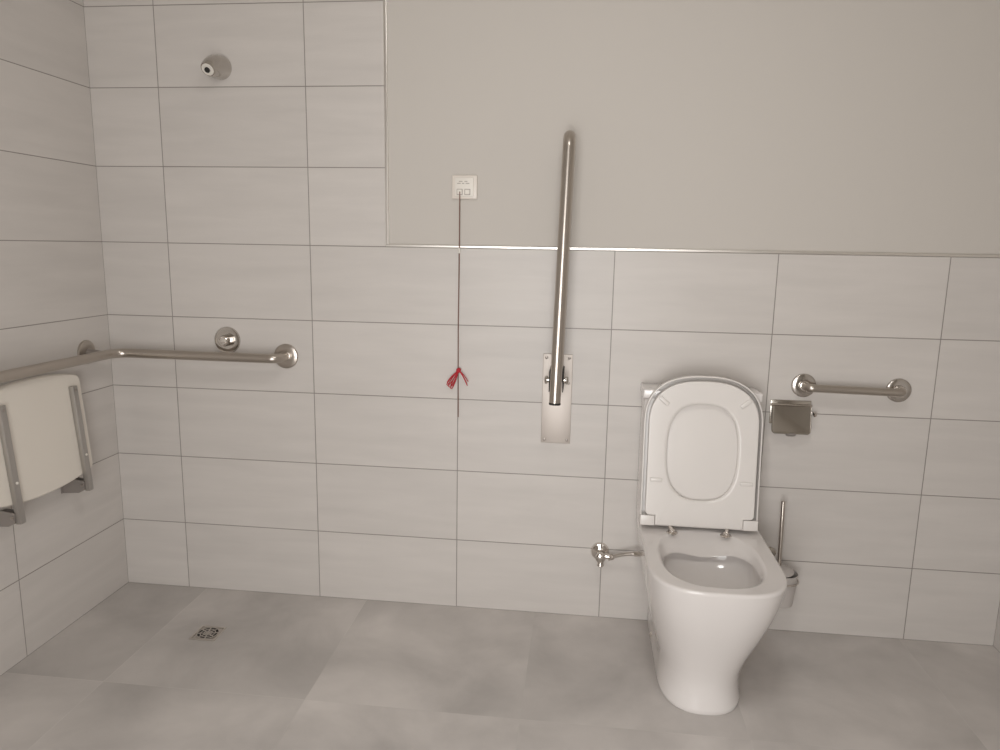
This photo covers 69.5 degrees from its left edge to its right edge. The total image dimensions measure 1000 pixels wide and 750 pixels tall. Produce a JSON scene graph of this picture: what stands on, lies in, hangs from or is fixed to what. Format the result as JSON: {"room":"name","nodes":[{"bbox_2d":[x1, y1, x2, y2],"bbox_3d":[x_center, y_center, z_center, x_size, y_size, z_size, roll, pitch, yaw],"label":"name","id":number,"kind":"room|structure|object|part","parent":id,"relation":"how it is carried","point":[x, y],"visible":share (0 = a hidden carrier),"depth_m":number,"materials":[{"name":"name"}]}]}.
{"room":"accessible bathroom","nodes":[
{"label":"accessible bathroom","id":0,"kind":"room"},
{"bbox_2d":[0,0,128,675],"bbox_3d":[-1.581,-0.296,1.262,0.150,2.600,2.770,2,10,6],"label":"wall","id":1,"kind":"structure","parent":0,"point":[68,556],"depth_m":2.25,"materials":[{"name":"beige tile"}]},
{"bbox_2d":[0,374,93,526],"bbox_3d":[-1.376,0.208,2.154,0.096,0.401,0.390,2,10,6],"label":"shower seat","id":2,"kind":"object","parent":1,"relation":"attached to","point":[45,445],"visible":1,"depth_m":2.14,"materials":[{"name":"beige plastic"}]},
{"bbox_3d":[-1.367,0.253,2.015,0.044,0.342,0.020,2,10,6],"label":"rail","id":3,"kind":"part","parent":2,"relation":"part of","materials":[{"name":"grey metal"}]},
{"bbox_3d":[-1.334,0.203,2.297,0.044,0.342,0.020,2,10,6],"label":"rail","id":4,"kind":"part","parent":2,"relation":"part of","materials":[{"name":"grey metal"}]},
{"bbox_2d":[0,340,297,382],"bbox_3d":[-1.104,0.029,1.866,0.688,0.096,1.292,2,10,6],"label":"grab bar","id":5,"kind":"object","parent":1,"relation":"attached to","point":[285,355],"visible":1,"depth_m":2.40,"materials":[{"name":"silver metal"}]},
{"bbox_2d":[0,582,999,749],"bbox_3d":[-0.064,1.151,1.041,3.318,0.120,3.350,2,10,6],"label":"floor","id":6,"kind":"structure","parent":0,"point":[285,671],"depth_m":2.10,"materials":[{"name":"grey tile"}]},
{"bbox_2d":[189,625,226,640],"bbox_3d":[-0.951,0.841,2.348,0.085,0.003,0.085,2,10,6],"label":"floor drain","id":7,"kind":"object","parent":6,"relation":"on","point":[205,633],"visible":1,"depth_m":2.34,"materials":[{"name":"silver metal"}]},
{"bbox_2d":[636,375,786,715],"bbox_3d":[0.601,0.466,2.098,0.373,0.882,0.590,2,10,6],"label":"toilet","id":8,"kind":"object","parent":6,"relation":"on","point":[714,585],"visible":1,"depth_m":2.17,"materials":[{"name":"white ceramic"}]},
{"bbox_3d":[0.617,0.236,2.213,0.353,0.468,0.076,2,10,6],"label":"lid","id":9,"kind":"part","parent":8,"relation":"part of","materials":[{"name":"white plastic"}]},
{"bbox_3d":[0.627,0.055,2.265,0.358,0.028,0.114,2,10,6],"label":"cistern lid","id":10,"kind":"part","parent":8,"relation":"part of","materials":[{"name":"white ceramic"}]},
{"bbox_2d":[83,0,999,645],"bbox_3d":[0.144,-0.463,2.369,3.018,2.600,0.150,2,10,6],"label":"wall","id":11,"kind":"structure","parent":0,"point":[251,202],"depth_m":2.32,"materials":[{"name":"beige tile"}]},
{"bbox_2d":[201,54,231,79],"bbox_3d":[-0.905,-0.979,2.274,0.075,0.078,0.102,2,10,6],"label":"shower","id":12,"kind":"object","parent":11,"relation":"attached to","point":[216,66],"visible":1,"depth_m":2.26,"materials":[{"name":"silver metal"}]},
{"bbox_2d":[215,327,240,351],"bbox_3d":[-0.938,-0.118,2.462,0.091,0.091,0.036,2,10,6],"label":"shower valve","id":13,"kind":"object","parent":11,"relation":"attached to","point":[227,339],"visible":0.98,"depth_m":2.47,"materials":[{"name":"silver metal"}]},
{"bbox_2d":[383,0,388,243],"bbox_3d":[-0.357,-1.085,2.246,0.010,1.350,0.011,2,10,6],"label":"trim","id":14,"kind":"structure","parent":11,"relation":"attached to","point":[384,1],"depth_m":2.29,"materials":[{"name":"silver metal"}]},
{"bbox_2d":[452,175,477,198],"bbox_3d":[-0.113,-0.600,2.299,0.082,0.074,0.016,2,10,6],"label":"switch","id":15,"kind":"object","parent":11,"relation":"attached to","point":[467,185],"visible":1,"depth_m":2.29,"materials":[{"name":"beige plastic"}]},
{"bbox_2d":[446,191,467,416],"bbox_3d":[-0.137,-0.220,2.354,0.073,0.738,0.018,0,10,-6],"label":"pull cord","id":16,"kind":"object","parent":15,"relation":"hanging from","point":[458,370],"visible":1,"depth_m":2.39,"materials":[{"name":"red fabric"}]},
{"bbox_3d":[-0.136,-0.221,2.360,0.005,0.738,0.005,2,10,6],"label":"cord","id":17,"kind":"part","parent":16,"relation":"part of","materials":[{"name":"fabric"}]},
{"bbox_3d":[-0.114,-0.599,2.298,0.060,0.059,0.006,2,10,6],"label":"frame","id":18,"kind":"part","parent":15,"relation":"part of","materials":[{"name":"white plastic"}]},
{"bbox_2d":[541,130,575,443],"bbox_3d":[0.184,-0.246,2.239,0.097,0.989,0.168,2,10,6],"label":"grab bar","id":19,"kind":"object","parent":11,"relation":"attached to","point":[557,366],"visible":1,"depth_m":2.20,"materials":[{"name":"silver metal"}]},
{"bbox_3d":[0.187,0.079,2.380,0.097,0.300,0.005,2,10,6],"label":"wall plate","id":20,"kind":"part","parent":19,"relation":"part of","materials":[{"name":"silver metal"}]},
{"bbox_3d":[0.192,-0.325,2.215,0.053,0.824,0.149,2,10,6],"label":"rail","id":21,"kind":"part","parent":19,"relation":"part of","materials":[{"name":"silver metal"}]},
{"bbox_2d":[591,542,639,566],"bbox_3d":[0.386,0.609,2.417,0.162,0.068,0.069,2,10,6],"label":"water supply valve","id":22,"kind":"object","parent":11,"relation":"attached to","point":[599,551],"visible":0.99,"depth_m":2.41,"materials":[{"name":"silver metal"}]},
{"bbox_2d":[386,244,999,257],"bbox_3d":[0.630,-0.387,2.251,2.021,0.008,0.012,2,10,6],"label":"trim","id":23,"kind":"structure","parent":11,"relation":"attached to","point":[387,245],"depth_m":2.24,"materials":[{"name":"silver metal"}]},
{"bbox_2d":[769,547,798,607],"bbox_3d":[0.916,0.662,2.341,0.101,0.169,0.113,2,10,6],"label":"toilet brush holder","id":24,"kind":"object","parent":11,"relation":"attached to","point":[792,582],"visible":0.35,"depth_m":2.31,"materials":[{"name":"silver glass"}]},
{"bbox_2d":[777,501,793,577],"bbox_3d":[0.901,0.569,2.321,0.093,0.341,0.093,1,10,7],"label":"toilet brush","id":25,"kind":"object","parent":24,"relation":"in","point":[788,571],"visible":0.27,"depth_m":2.31,"materials":[{"name":"white"}]},
{"bbox_3d":[0.901,0.530,2.314,0.012,0.262,0.012,1,10,7],"label":"handle","id":26,"kind":"part","parent":25,"relation":"part of","materials":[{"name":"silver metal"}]},
{"bbox_2d":[780,570,798,607],"bbox_3d":[0.915,0.692,2.341,0.092,0.110,0.092,2,10,6],"label":"cup","id":27,"kind":"object","parent":24,"relation":"on","point":[792,581],"depth_m":2.31,"materials":[{"name":"white glass"}]},
{"bbox_2d":[769,399,816,435],"bbox_3d":[0.928,0.140,2.282,0.136,0.114,0.048,2,10,6],"label":"toilet paper holder","id":28,"kind":"object","parent":11,"relation":"attached to","point":[787,417],"visible":1,"depth_m":2.28,"materials":[{"name":"silver metal"}]},
{"bbox_3d":[0.925,0.118,2.299,0.124,0.077,0.007,2,10,6],"label":"plate","id":29,"kind":"part","parent":28,"relation":"part of","materials":[{"name":"silver metal"}]},
{"bbox_2d":[791,374,911,401],"bbox_3d":[1.099,0.045,2.239,0.360,0.080,0.059,2,10,6],"label":"grab bar","id":30,"kind":"object","parent":11,"relation":"attached to","point":[802,385],"visible":1,"depth_m":2.23,"materials":[{"name":"silver metal"}]},
{"bbox_2d":[993,603,999,651],"bbox_3d":[1.566,-0.179,0.912,0.150,2.600,2.770,2,10,6],"label":"wall","id":31,"kind":"structure","parent":0,"point":[996,644],"depth_m":2.33,"materials":[{"name":"beige tile"}]}
]}

